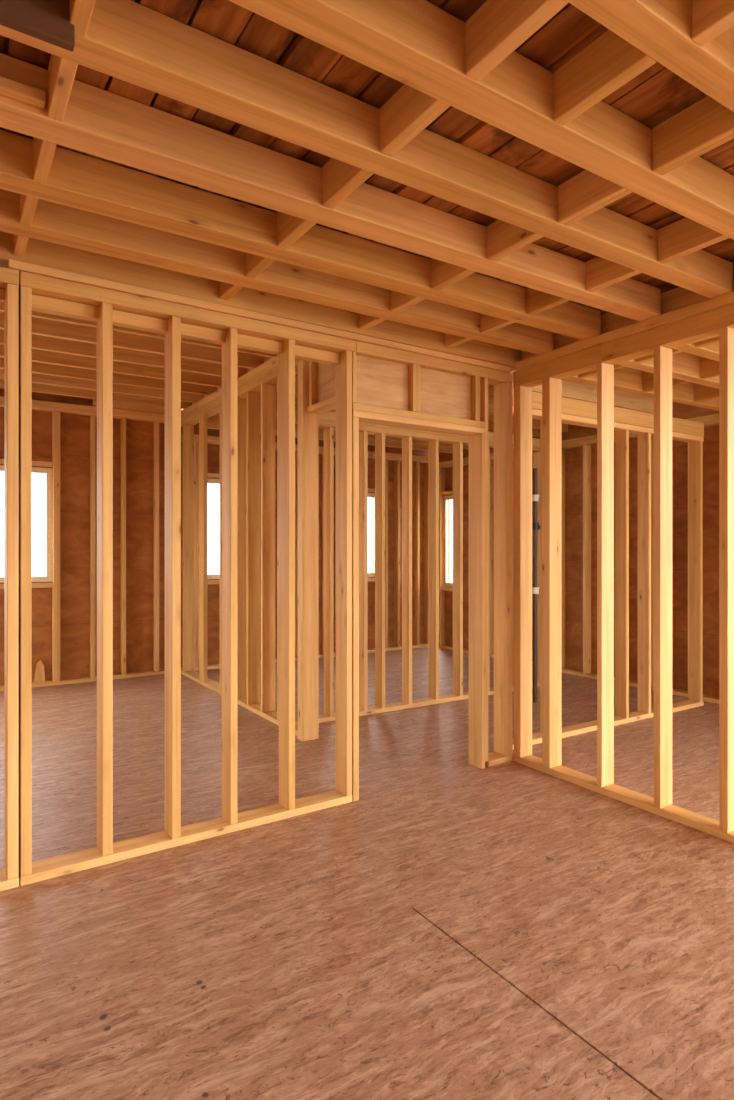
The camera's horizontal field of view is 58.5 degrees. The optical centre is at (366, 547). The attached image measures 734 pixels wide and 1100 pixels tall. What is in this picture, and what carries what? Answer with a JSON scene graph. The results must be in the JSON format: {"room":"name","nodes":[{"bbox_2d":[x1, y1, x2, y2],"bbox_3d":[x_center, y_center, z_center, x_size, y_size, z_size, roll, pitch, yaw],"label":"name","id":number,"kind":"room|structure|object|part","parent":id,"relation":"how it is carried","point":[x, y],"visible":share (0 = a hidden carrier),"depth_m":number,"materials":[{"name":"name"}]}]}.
{"room":"construction site","nodes":[
{"label":"construction site","id":0,"kind":"room"},
{"bbox_2d":[0,388,428,690],"bbox_3d":[-2.463,-0.145,7.513,8.290,3.390,0.122,0,0,-33],"label":"wall","id":1,"kind":"structure","parent":0,"point":[64,428],"depth_m":7.43,"materials":[{"name":"brown wood"}]},
{"bbox_2d":[0,465,51,582],"bbox_3d":[-3.739,-0.245,6.732,0.910,1.200,0.075,0,0,-33],"label":"window","id":2,"kind":"structure","parent":1,"relation":"in","point":[48,471],"depth_m":6.93,"materials":[{"name":"beige wood"}]},
{"bbox_3d":[-3.716,0.393,6.696,0.900,0.045,0.100,0,0,-33],"label":"rough sill","id":3,"kind":"part","parent":1,"relation":"part of","materials":[{"name":"beige wood"}]},
{"bbox_2d":[34,660,44,682],"bbox_3d":[-3.446,1.297,6.892,0.105,0.225,0.018,0,0,-33],"label":"scrap","id":4,"kind":"object","parent":1,"relation":"on","point":[39,676],"visible":1,"depth_m":6.88,"materials":[{"name":"beige wood"}]},
{"bbox_3d":[-4.054,-1.472,6.479,4.494,0.044,0.100,0,0,-33],"label":"plate","id":5,"kind":"part","parent":1,"relation":"part of","materials":[{"name":"beige wood"}]},
{"bbox_3d":[-4.054,-1.518,6.479,4.494,0.045,0.100,0,0,-33],"label":"plate","id":6,"kind":"part","parent":1,"relation":"part of","materials":[{"name":"beige wood"}]},
{"bbox_3d":[-4.054,1.430,6.479,4.494,0.040,0.100,0,0,-33],"label":"plate","id":7,"kind":"part","parent":1,"relation":"part of","materials":[{"name":"beige wood"}]},
{"bbox_2d":[93,399,164,413],"bbox_3d":[-2.575,-1.597,7.356,0.933,0.105,0.065,0,0,-33],"label":"beam","id":8,"kind":"structure","parent":1,"relation":"on","point":[117,405],"depth_m":7.32,"materials":[{"name":"brown wood"}]},
{"bbox_2d":[207,478,219,578],"bbox_3d":[-1.769,-0.230,8.000,0.625,1.210,0.075,0,0,-33],"label":"window","id":9,"kind":"structure","parent":1,"relation":"in","point":[209,481],"depth_m":7.91,"materials":[{"name":"beige wood"}]},
{"bbox_3d":[-1.746,0.412,7.964,0.615,0.045,0.100,0,0,-33],"label":"rough sill","id":10,"kind":"part","parent":1,"relation":"part of","materials":[{"name":"beige wood"}]},
{"bbox_3d":[-0.569,-1.272,8.721,3.795,0.044,0.100,0,0,-33],"label":"plate","id":11,"kind":"part","parent":1,"relation":"part of","materials":[{"name":"beige wood"}]},
{"bbox_3d":[-0.569,-1.317,8.721,3.795,0.045,0.100,0,0,-33],"label":"plate","id":12,"kind":"part","parent":1,"relation":"part of","materials":[{"name":"beige wood"}]},
{"bbox_3d":[-0.569,1.430,8.721,3.795,0.040,0.100,0,0,-33],"label":"plate","id":13,"kind":"part","parent":1,"relation":"part of","materials":[{"name":"beige wood"}]},
{"bbox_2d":[368,493,374,576],"bbox_3d":[-0.131,-0.180,9.053,0.630,1.170,0.075,0,0,-33],"label":"window","id":14,"kind":"structure","parent":1,"relation":"in","point":[371,495],"depth_m":9.17,"materials":[{"name":"beige wood"}]},
{"bbox_2d":[0,647,733,1099],"bbox_3d":[0.191,1.550,2.842,9.300,0.200,11.350,0,0,-33],"label":"floor","id":15,"kind":"structure","parent":0,"point":[454,929],"depth_m":2.51,"materials":[{"name":"brown wood"}]},
{"bbox_2d":[0,259,512,890],"bbox_3d":[-1.077,0.113,3.146,4.898,2.675,0.137,0,0,-34],"label":"wall","id":16,"kind":"structure","parent":15,"relation":"on","point":[379,381],"depth_m":3.36,"materials":[{"name":"beige wood"}]},
{"bbox_3d":[-2.320,-1.157,2.323,1.916,0.064,0.125,0,0,-34],"label":"plate","id":17,"kind":"part","parent":16,"relation":"part of","materials":[{"name":"brown wood"}]},
{"bbox_3d":[-2.320,1.430,2.323,1.916,0.040,0.125,0,0,-34],"label":"plate","id":18,"kind":"part","parent":16,"relation":"part of","materials":[{"name":"beige wood"}]},
{"bbox_3d":[-0.819,1.430,3.325,1.686,0.040,0.125,0,0,-34],"label":"plate","id":19,"kind":"part","parent":16,"relation":"part of","materials":[{"name":"beige wood"}]},
{"bbox_3d":[-0.808,-1.157,3.332,1.710,0.063,0.125,0,0,-34],"label":"plate","id":20,"kind":"part","parent":16,"relation":"part of","materials":[{"name":"brown wood"}]},
{"bbox_3d":[-0.309,-1.208,3.657,2.992,0.035,0.137,0,0,-34],"label":"cap plate","id":21,"kind":"part","parent":16,"relation":"part of","materials":[{"name":"brown wood"}]},
{"bbox_2d":[0,231,521,370],"bbox_3d":[-1.095,-1.310,3.135,5.034,0.168,0.115,0,0,-33],"label":"joist","id":22,"kind":"object","parent":16,"relation":"on","point":[38,252],"visible":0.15,"depth_m":3.35,"materials":[{"name":"brown wood"}]},
{"bbox_3d":[0.317,-0.979,4.074,1.030,0.291,0.020,0,0,-34],"label":"header panel","id":23,"kind":"part","parent":16,"relation":"part of","materials":[{"name":"brown wood"}]},
{"bbox_3d":[0.313,-0.810,4.080,1.030,0.043,0.125,0,0,-34],"label":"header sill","id":24,"kind":"part","parent":16,"relation":"part of","materials":[{"name":"beige wood"}]},
{"bbox_3d":[0.315,-0.769,4.077,1.030,0.038,0.131,0,0,-34],"label":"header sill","id":25,"kind":"part","parent":16,"relation":"part of","materials":[{"name":"beige wood"}]},
{"bbox_3d":[0.431,-1.157,4.159,1.266,0.063,0.125,0,0,-34],"label":"plate","id":26,"kind":"part","parent":16,"relation":"part of","materials":[{"name":"brown wood"}]},
{"bbox_3d":[0.864,1.430,4.447,0.224,0.040,0.125,0,0,-34],"label":"plate","id":27,"kind":"part","parent":16,"relation":"part of","materials":[{"name":"beige wood"}]},
{"bbox_2d":[181,355,335,740],"bbox_3d":[-1.012,-0.065,5.871,0.155,3.029,4.210,0,0,-33],"label":"wall","id":28,"kind":"structure","parent":15,"relation":"on","point":[316,380],"depth_m":5.67,"materials":[{"name":"beige wood"}]},
{"bbox_2d":[0,379,191,408],"bbox_3d":[-3.905,-1.665,6.270,4.520,0.169,0.048,0,0,-33],"label":"joist","id":29,"kind":"object","parent":28,"relation":"on","point":[40,388],"visible":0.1,"depth_m":6.88,"materials":[{"name":"brown wood"}]},
{"bbox_2d":[0,369,203,402],"bbox_3d":[-3.689,-1.665,5.934,4.520,0.169,0.048,0,0,-33],"label":"joist","id":30,"kind":"object","parent":28,"relation":"on","point":[36,378],"visible":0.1,"depth_m":6.54,"materials":[{"name":"brown wood"}]},
{"bbox_2d":[0,357,216,395],"bbox_3d":[-3.472,-1.665,5.597,4.520,0.169,0.048,0,0,-33],"label":"joist","id":31,"kind":"object","parent":28,"relation":"on","point":[39,368],"visible":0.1,"depth_m":6.27,"materials":[{"name":"brown wood"}]},
{"bbox_2d":[0,344,221,387],"bbox_3d":[-3.256,-1.665,5.261,4.520,0.169,0.048,0,0,-33],"label":"joist","id":32,"kind":"object","parent":28,"relation":"on","point":[40,356],"visible":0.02,"depth_m":5.90,"materials":[{"name":"brown wood"}]},
{"bbox_2d":[0,329,245,377],"bbox_3d":[-3.039,-1.665,4.925,4.520,0.169,0.048,0,0,-33],"label":"joist","id":33,"kind":"object","parent":28,"relation":"on","point":[39,342],"visible":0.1,"depth_m":5.54,"materials":[{"name":"brown wood"}]},
{"bbox_2d":[0,312,263,368],"bbox_3d":[-2.823,-1.665,4.588,4.520,0.169,0.048,0,0,-33],"label":"joist","id":34,"kind":"object","parent":28,"relation":"on","point":[43,327],"visible":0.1,"depth_m":5.19,"materials":[{"name":"brown wood"}]},
{"bbox_2d":[0,303,276,357],"bbox_3d":[-2.607,-1.665,4.252,4.520,0.169,0.048,0,0,-33],"label":"joist","id":35,"kind":"object","parent":28,"relation":"on","point":[35,314],"visible":0.02,"depth_m":4.80,"materials":[{"name":"brown wood"}]},
{"bbox_3d":[-1.268,-1.537,6.302,0.120,0.084,3.208,0,0,-33],"label":"plate","id":36,"kind":"part","parent":28,"relation":"part of","materials":[{"name":"brown wood"}]},
{"bbox_2d":[192,357,271,404],"bbox_3d":[-0.962,-1.665,5.906,0.034,0.168,4.210,0,0,-33],"label":"board","id":37,"kind":"object","parent":28,"relation":"on","point":[266,359],"visible":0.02,"depth_m":6.07,"materials":[{"name":"brown wood"}]},
{"bbox_3d":[-1.295,1.430,6.344,0.120,0.040,3.108,0,0,-33],"label":"plate","id":38,"kind":"part","parent":28,"relation":"part of","materials":[{"name":"beige wood"}]},
{"bbox_3d":[-1.268,-1.452,6.302,0.120,0.084,3.208,0,0,-33],"label":"plate","id":39,"kind":"part","parent":28,"relation":"part of","materials":[{"name":"beige wood"}]},
{"bbox_3d":[-0.448,0.021,4.976,0.135,2.859,0.090,0,0,-33],"label":"corner post","id":40,"kind":"part","parent":28,"relation":"part of","materials":[{"name":"beige wood"}]},
{"bbox_3d":[-0.129,-1.040,4.531,0.120,0.040,1.000,0,0,-33],"label":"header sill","id":41,"kind":"part","parent":28,"relation":"part of","materials":[{"name":"beige wood"}]},
{"bbox_3d":[-0.129,-1.226,4.531,0.020,0.329,1.000,0,0,-33],"label":"header panel","id":42,"kind":"part","parent":28,"relation":"part of","materials":[{"name":"brown wood"}]},
{"bbox_2d":[319,411,539,722],"bbox_3d":[0.717,0.155,6.201,2.980,2.590,0.110,0,0,-33],"label":"wall","id":43,"kind":"structure","parent":15,"relation":"on","point":[327,420],"depth_m":5.92,"materials":[{"name":"beige wood"}]},
{"bbox_3d":[0.717,-1.098,6.201,2.980,0.084,0.110,0,0,-33],"label":"plate","id":44,"kind":"part","parent":43,"relation":"part of","materials":[{"name":"beige wood"}]},
{"bbox_3d":[0.717,-1.032,6.201,2.980,0.045,0.110,0,0,-33],"label":"plate","id":45,"kind":"part","parent":43,"relation":"part of","materials":[{"name":"beige wood"}]},
{"bbox_3d":[0.717,1.430,6.201,2.980,0.040,0.110,0,0,-33],"label":"plate","id":46,"kind":"part","parent":43,"relation":"part of","materials":[{"name":"beige wood"}]},
{"bbox_2d":[532,468,539,702],"bbox_3d":[1.596,0.350,6.178,0.117,2.200,0.084,0,0,-33],"label":"pipe","id":47,"kind":"object","parent":15,"relation":"on","point":[535,525],"visible":0.8,"depth_m":6.15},
{"bbox_2d":[512,388,703,749],"bbox_3d":[2.024,0.150,5.399,2.490,2.600,0.114,0,0,-33],"label":"wall","id":48,"kind":"structure","parent":15,"relation":"on","point":[574,412],"depth_m":5.59,"materials":[{"name":"beige wood"}]},
{"bbox_3d":[2.023,-1.002,5.401,2.490,0.044,0.110,0,0,-33],"label":"plate","id":49,"kind":"part","parent":48,"relation":"part of","materials":[{"name":"beige wood"}]},
{"bbox_3d":[2.023,1.430,5.401,2.490,0.040,0.110,0,0,-33],"label":"plate","id":50,"kind":"part","parent":48,"relation":"part of","materials":[{"name":"beige wood"}]},
{"bbox_2d":[513,291,733,842],"bbox_3d":[1.665,0.101,3.494,0.145,2.699,2.350,0,0,-33],"label":"wall","id":51,"kind":"structure","parent":15,"relation":"on","point":[713,317],"depth_m":3.88,"materials":[{"name":"beige wood"}]},
{"bbox_2d":[0,189,552,353],"bbox_3d":[-0.942,-1.322,2.846,4.978,0.144,0.113,0,0,-33],"label":"joist","id":52,"kind":"object","parent":51,"relation":"on","point":[55,223],"visible":0.79,"depth_m":3.00,"materials":[{"name":"brown wood"}]},
{"bbox_2d":[0,129,600,339],"bbox_3d":[-0.752,-1.322,2.550,4.978,0.144,0.118,0,0,-33],"label":"joist","id":53,"kind":"object","parent":51,"relation":"on","point":[75,180],"visible":1,"depth_m":2.66,"materials":[{"name":"brown wood"}]},
{"bbox_2d":[0,53,660,320],"bbox_3d":[-0.544,-1.322,2.227,4.978,0.144,0.120,0,0,-33],"label":"joist","id":54,"kind":"object","parent":51,"relation":"on","point":[96,121],"visible":1,"depth_m":2.32,"materials":[{"name":"brown wood"}]},
{"bbox_2d":[0,76,45,108],"bbox_3d":[-1.239,-1.288,1.685,0.742,0.033,0.036,0,0,-33],"label":"board","id":55,"kind":"object","parent":54,"relation":"attached to","point":[9,88],"visible":1,"depth_m":1.84,"materials":[{"name":"brown wood"}]},
{"bbox_2d":[0,0,732,297],"bbox_3d":[-0.333,-1.322,1.898,4.978,0.144,0.103,0,0,-33],"label":"joist","id":56,"kind":"object","parent":51,"relation":"on","point":[129,41],"visible":1,"depth_m":2.00,"materials":[{"name":"brown wood"}]},
{"bbox_2d":[0,0,74,51],"bbox_3d":[-1.090,-1.298,1.333,0.912,0.191,0.026,0,0,-33],"label":"board","id":57,"kind":"object","parent":56,"relation":"attached to","point":[48,21],"visible":0.82,"depth_m":1.53,"materials":[{"name":"brown wood"}]},
{"bbox_2d":[228,0,733,239],"bbox_3d":[-0.115,-1.322,1.561,4.978,0.144,0.112,0,0,-33],"label":"joist","id":58,"kind":"object","parent":51,"relation":"on","point":[417,44],"visible":1,"depth_m":1.84,"materials":[{"name":"brown wood"}]},
{"bbox_3d":[1.235,-1.147,4.191,0.115,0.103,0.712,0,0,-33],"label":"plate","id":59,"kind":"part","parent":51,"relation":"part of","materials":[{"name":"brown wood"}]},
{"bbox_3d":[1.678,1.430,3.502,0.115,0.040,2.350,0,0,-33],"label":"plate","id":60,"kind":"part","parent":51,"relation":"part of","materials":[{"name":"beige wood"}]},
{"bbox_3d":[1.677,-1.224,3.476,0.145,0.049,2.307,0,0,-33],"label":"cap plate","id":61,"kind":"part","parent":51,"relation":"part of","materials":[{"name":"brown wood"}]},
{"bbox_2d":[522,268,733,359],"bbox_3d":[1.684,-1.322,3.506,0.040,0.144,2.350,0,0,-33],"label":"board","id":62,"kind":"object","parent":51,"relation":"on","point":[677,298],"visible":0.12,"depth_m":3.74,"materials":[{"name":"brown wood"}]},
{"bbox_2d":[564,367,718,410],"bbox_3d":[2.257,-1.312,5.257,2.752,0.164,0.085,0,0,-33],"label":"joist","id":63,"kind":"object","parent":51,"relation":"on","point":[626,379],"visible":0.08,"depth_m":5.13,"materials":[{"name":"brown wood"}]},
{"bbox_2d":[566,0,733,112],"bbox_3d":[0.104,-1.322,1.219,4.978,0.144,0.090,0,0,-33],"label":"joist","id":64,"kind":"object","parent":51,"relation":"on","point":[661,29],"visible":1,"depth_m":1.61,"materials":[{"name":"brown wood"}]},
{"bbox_2d":[616,352,718,388],"bbox_3d":[2.505,-1.312,4.872,2.752,0.164,0.100,0,0,-33],"label":"joist","id":65,"kind":"object","parent":51,"relation":"on","point":[685,366],"visible":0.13,"depth_m":4.67,"materials":[{"name":"brown wood"}]},
{"bbox_3d":[1.871,-1.147,3.202,0.115,0.103,1.636,0,0,-33],"label":"plate","id":66,"kind":"part","parent":51,"relation":"part of","materials":[{"name":"brown wood"}]},
{"bbox_2d":[673,342,718,361],"bbox_3d":[2.726,-1.312,4.527,2.752,0.164,0.100,0,0,-33],"label":"joist","id":67,"kind":"object","parent":51,"relation":"on","point":[711,351],"visible":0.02,"depth_m":4.11,"materials":[{"name":"brown wood"}]},
{"bbox_2d":[0,0,733,314],"bbox_3d":[1.441,-1.431,0.900,9.300,0.069,6.730,0,0,-33],"label":"ceiling","id":68,"kind":"structure","parent":0,"point":[657,94],"depth_m":2.02,"materials":[{"name":"brown wood"}]},
{"bbox_2d":[13,234,28,256],"bbox_3d":[-1.437,-1.323,2.721,0.040,0.142,0.210,0,0,-33],"label":"wood block","id":69,"kind":"object","parent":68,"relation":"attached to","point":[19,242],"depth_m":2.72,"materials":[{"name":"brown wood"}]},
{"bbox_2d":[20,194,37,225],"bbox_3d":[-1.257,-1.322,2.436,0.040,0.144,0.235,0,0,-33],"label":"wood block","id":70,"kind":"object","parent":68,"relation":"attached to","point":[28,204],"depth_m":2.44,"materials":[{"name":"brown wood"}]},
{"bbox_2d":[33,137,56,182],"bbox_3d":[-1.049,-1.323,2.131,0.040,0.142,0.263,0,0,-33],"label":"wood block","id":71,"kind":"object","parent":68,"relation":"attached to","point":[43,151],"depth_m":2.13,"materials":[{"name":"brown wood"}]},
{"bbox_2d":[48,54,77,120],"bbox_3d":[-0.838,-1.323,1.801,0.040,0.141,0.277,0,0,-33],"label":"wood block","id":72,"kind":"object","parent":68,"relation":"attached to","point":[61,71],"depth_m":1.80,"materials":[{"name":"brown wood"}]},
{"bbox_2d":[70,0,94,35],"bbox_3d":[-0.628,-1.323,1.472,0.040,0.143,0.292,0,0,-33],"label":"wood block","id":73,"kind":"object","parent":68,"relation":"attached to","point":[80,10],"depth_m":1.54,"materials":[{"name":"brown wood"}]},
{"bbox_2d":[219,281,242,299],"bbox_3d":[-0.667,-1.324,3.217,0.048,0.141,0.210,0,0,-33],"label":"wood block","id":74,"kind":"object","parent":68,"relation":"attached to","point":[226,290],"depth_m":3.23,"materials":[{"name":"brown wood"}]},
{"bbox_2d":[245,252,274,278],"bbox_3d":[-0.482,-1.323,2.934,0.048,0.143,0.235,0,0,-33],"label":"wood block","id":75,"kind":"object","parent":68,"relation":"attached to","point":[254,264],"depth_m":2.94,"materials":[{"name":"brown wood"}]},
{"bbox_2d":[277,212,315,248],"bbox_3d":[-0.284,-1.323,2.623,0.048,0.142,0.263,0,0,-33],"label":"wood block","id":76,"kind":"object","parent":68,"relation":"attached to","point":[290,228],"depth_m":2.64,"materials":[{"name":"brown wood"}]},
{"bbox_2d":[322,158,373,208],"bbox_3d":[-0.071,-1.323,2.294,0.048,0.142,0.277,0,0,-33],"label":"wood block","id":77,"kind":"object","parent":68,"relation":"attached to","point":[340,179],"depth_m":2.31,"materials":[{"name":"brown wood"}]},
{"bbox_2d":[358,313,385,329],"bbox_3d":[0.030,-1.322,3.665,0.059,0.144,0.210,0,0,-33],"label":"wood block","id":78,"kind":"object","parent":68,"relation":"attached to","point":[365,322],"depth_m":3.67,"materials":[{"name":"brown wood"}]},
{"bbox_2d":[391,290,424,312],"bbox_3d":[0.211,-1.322,3.381,0.059,0.144,0.235,0,0,-33],"label":"wood block","id":79,"kind":"object","parent":68,"relation":"attached to","point":[400,302],"depth_m":3.39,"materials":[{"name":"brown wood"}]},
{"bbox_2d":[380,84,449,156],"bbox_3d":[0.140,-1.324,1.966,0.048,0.141,0.292,0,0,-33],"label":"wood block","id":80,"kind":"object","parent":68,"relation":"attached to","point":[409,110],"depth_m":1.97,"materials":[{"name":"brown wood"}]},
{"bbox_2d":[431,258,475,289],"bbox_3d":[0.403,-1.322,3.065,0.059,0.144,0.263,0,0,-33],"label":"wood block","id":81,"kind":"object","parent":68,"relation":"attached to","point":[443,274],"depth_m":3.08,"materials":[{"name":"brown wood"}]},
{"bbox_2d":[445,333,471,347],"bbox_3d":[0.561,-1.323,4.007,0.047,0.142,0.210,0,0,-33],"label":"wood block","id":82,"kind":"object","parent":68,"relation":"attached to","point":[451,340],"depth_m":4.02,"materials":[{"name":"brown wood"}]},
{"bbox_2d":[480,313,514,333],"bbox_3d":[0.740,-1.322,3.721,0.047,0.144,0.235,0,0,-33],"label":"wood block","id":83,"kind":"object","parent":68,"relation":"attached to","point":[488,324],"depth_m":3.74,"materials":[{"name":"brown wood"}]},
{"bbox_2d":[487,220,543,260],"bbox_3d":[0.617,-1.322,2.736,0.059,0.144,0.277,0,0,-33],"label":"wood block","id":84,"kind":"object","parent":68,"relation":"attached to","point":[503,238],"depth_m":2.75,"materials":[{"name":"brown wood"}]},
{"bbox_2d":[466,0,567,80],"bbox_3d":[0.362,-1.323,1.620,0.048,0.142,0.303,0,0,-33],"label":"wood block","id":85,"kind":"object","parent":68,"relation":"attached to","point":[497,28],"depth_m":1.64,"materials":[{"name":"brown wood"}]},
{"bbox_2d":[526,288,569,314],"bbox_3d":[0.944,-1.324,3.413,0.047,0.140,0.263,0,0,-33],"label":"wood block","id":86,"kind":"object","parent":68,"relation":"attached to","point":[537,301],"depth_m":3.44,"materials":[{"name":"brown wood"}]},
{"bbox_2d":[558,170,631,225],"bbox_3d":[0.836,-1.322,2.414,0.059,0.144,0.292,0,0,-33],"label":"wood block","id":87,"kind":"object","parent":68,"relation":"attached to","point":[585,193],"depth_m":2.42,"materials":[{"name":"brown wood"}]},
{"bbox_2d":[578,364,624,378],"bbox_3d":[1.644,-1.312,4.595,0.044,0.164,0.363,0,0,-33],"label":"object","id":88,"kind":"structure","parent":68,"relation":"attached to","point":[594,372],"depth_m":4.64,"materials":[{"name":"brown wood"}]},
{"bbox_2d":[554,29,655,125],"bbox_3d":[0.646,-1.322,1.803,0.045,0.144,0.303,0,0,-33],"label":"wood block","id":89,"kind":"object","parent":68,"relation":"attached to","point":[609,62],"depth_m":1.80,"materials":[{"name":"brown wood"}]},
{"bbox_2d":[586,257,640,291],"bbox_3d":[1.158,-1.323,3.085,0.047,0.142,0.277,0,0,-33],"label":"wood block","id":90,"kind":"object","parent":68,"relation":"attached to","point":[601,273],"depth_m":3.11,"materials":[{"name":"brown wood"}]},
{"bbox_2d":[635,349,682,362],"bbox_3d":[1.881,-1.312,4.227,0.044,0.164,0.308,0,0,-33],"label":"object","id":91,"kind":"structure","parent":68,"relation":"attached to","point":[649,357],"depth_m":4.27,"materials":[{"name":"brown wood"}]},
{"bbox_2d":[643,371,688,391],"bbox_3d":[2.283,-1.312,5.006,0.044,0.164,0.363,0,0,-33],"label":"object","id":92,"kind":"structure","parent":68,"relation":"attached to","point":[648,378],"depth_m":5.09,"materials":[{"name":"brown wood"}]},
{"bbox_2d":[652,96,733,174],"bbox_3d":[1.052,-1.322,2.064,0.059,0.144,0.303,0,0,-33],"label":"wood block","id":93,"kind":"object","parent":68,"relation":"attached to","point":[705,125],"depth_m":2.07,"materials":[{"name":"brown wood"}]},
{"bbox_2d":[658,217,728,263],"bbox_3d":[1.370,-1.324,2.758,0.047,0.141,0.292,0,0,-33],"label":"wood block","id":94,"kind":"object","parent":68,"relation":"attached to","point":[685,236],"depth_m":2.77,"materials":[{"name":"brown wood"}]},
{"bbox_2d":[694,383,718,402],"bbox_3d":[2.872,-1.312,5.385,0.044,0.164,0.363,0,0,-33],"label":"wood block","id":95,"kind":"object","parent":68,"relation":"attached to","point":[702,393],"depth_m":5.45,"materials":[{"name":"brown wood"}]},
{"bbox_2d":[695,336,718,346],"bbox_3d":[2.100,-1.312,3.886,0.044,0.164,0.298,0,0,-33],"label":"wood block","id":96,"kind":"object","parent":68,"relation":"attached to","point":[706,342],"depth_m":3.94,"materials":[{"name":"brown wood"}]},
{"bbox_2d":[700,357,718,378],"bbox_3d":[2.520,-1.312,4.638,0.044,0.164,0.308,0,0,-33],"label":"wood block","id":97,"kind":"object","parent":68,"relation":"attached to","point":[709,368],"depth_m":4.70,"materials":[{"name":"brown wood"}]},
{"bbox_2d":[692,0,733,45],"bbox_3d":[0.898,-1.322,1.497,0.045,0.144,0.300,0,0,-33],"label":"wood block","id":98,"kind":"object","parent":68,"relation":"attached to","point":[710,18],"depth_m":1.58,"materials":[{"name":"brown wood"}]},
{"bbox_2d":[368,570,452,582],"bbox_3d":[0.994,1.900,4.459,80.000,0.100,80.000,0,0,-33],"label":"ground","id":99,"kind":"structure","parent":0,"point":[451,571],"depth_m":44.06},
{"bbox_2d":[439,402,718,703],"bbox_3d":[2.800,0.000,6.917,0.122,3.100,6.579,0,0,-33],"label":"wall","id":100,"kind":"structure","parent":0,"point":[579,445],"depth_m":7.36,"materials":[{"name":"brown wood"}]},
{"bbox_3d":[1.188,0.593,9.406,0.100,0.045,0.290,0,0,-33],"label":"rough sill","id":101,"kind":"part","parent":100,"relation":"part of","materials":[{"name":"beige wood"}]},
{"bbox_2d":[443,495,452,586],"bbox_3d":[1.224,-0.100,9.429,0.075,1.310,0.300,0,0,-33],"label":"window","id":102,"kind":"structure","parent":100,"relation":"in","point":[446,499],"depth_m":9.51,"materials":[{"name":"beige wood"}]},
{"bbox_3d":[2.793,-1.182,6.912,0.100,0.044,6.579,0,0,-33],"label":"plate","id":103,"kind":"part","parent":100,"relation":"part of","materials":[{"name":"beige wood"}]},
{"bbox_3d":[2.793,-1.228,6.912,0.100,0.045,6.579,0,0,-33],"label":"plate","id":104,"kind":"part","parent":100,"relation":"part of","materials":[{"name":"beige wood"}]},
{"bbox_3d":[2.793,1.430,6.912,0.100,0.040,6.579,0,0,-33],"label":"plate","id":105,"kind":"part","parent":100,"relation":"part of","materials":[{"name":"beige wood"}]},
{"bbox_3d":[0.624,-1.545,7.123,3.939,0.070,4.620,0,0,-33],"label":"ceiling","id":106,"kind":"structure","parent":0,"visible":0},
{"bbox_2d":[260,411,297,423],"bbox_3d":[0.132,-1.429,7.677,3.708,0.159,0.045,0,0,-33],"label":"joist","id":107,"kind":"object","parent":106,"relation":"attached to","point":[296,417],"visible":0.02,"depth_m":6.99,"materials":[{"name":"brown wood"}]},
{"bbox_2d":[207,416,452,452],"bbox_3d":[-0.301,-1.429,8.349,3.708,0.159,0.045,0,0,-33],"label":"joist","id":108,"kind":"object","parent":106,"relation":"attached to","point":[210,424],"visible":0.02,"depth_m":8.70,"materials":[{"name":"brown wood"}]},
{"bbox_2d":[213,413,468,449],"bbox_3d":[-0.085,-1.429,8.013,3.708,0.159,0.045,0,0,-33],"label":"joist","id":109,"kind":"object","parent":106,"relation":"attached to","point":[216,418],"visible":0.2,"depth_m":8.25,"materials":[{"name":"brown wood"}]},
{"bbox_2d":[260,401,513,434],"bbox_3d":[0.348,-1.429,7.340,3.708,0.159,0.045,0,0,-33],"label":"joist","id":110,"kind":"object","parent":106,"relation":"attached to","point":[296,407],"visible":0.02,"depth_m":6.62,"materials":[{"name":"brown wood"}]},
{"bbox_2d":[297,374,493,411],"bbox_3d":[0.997,-1.429,6.331,3.708,0.159,0.045,0,0,-33],"label":"joist","id":111,"kind":"object","parent":106,"relation":"attached to","point":[490,402],"visible":0.09,"depth_m":6.45,"materials":[{"name":"brown wood"}]},
{"bbox_2d":[260,385,539,437],"bbox_3d":[0.565,-1.429,7.004,3.708,0.159,0.045,0,0,-33],"label":"joist","id":112,"kind":"object","parent":106,"relation":"attached to","point":[535,432],"visible":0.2,"depth_m":7.54,"materials":[{"name":"brown wood"}]},
{"bbox_2d":[276,376,567,432],"bbox_3d":[0.781,-1.429,6.668,3.708,0.159,0.045,0,0,-33],"label":"joist","id":113,"kind":"object","parent":106,"relation":"attached to","point":[535,423],"visible":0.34,"depth_m":7.17,"materials":[{"name":"brown wood"}]},
{"bbox_2d":[488,384,493,399],"bbox_3d":[1.214,-1.429,5.995,3.708,0.159,0.045,0,0,-33],"label":"joist","id":114,"kind":"object","parent":106,"relation":"attached to","point":[490,387],"visible":0.02,"depth_m":5.91,"materials":[{"name":"brown wood"}]},
{"bbox_2d":[489,370,653,413],"bbox_3d":[1.430,-1.429,5.658,3.708,0.159,0.045,0,0,-33],"label":"joist","id":115,"kind":"object","parent":106,"relation":"attached to","point":[570,389],"visible":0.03,"depth_m":6.08,"materials":[{"name":"beige wood"}]}
]}

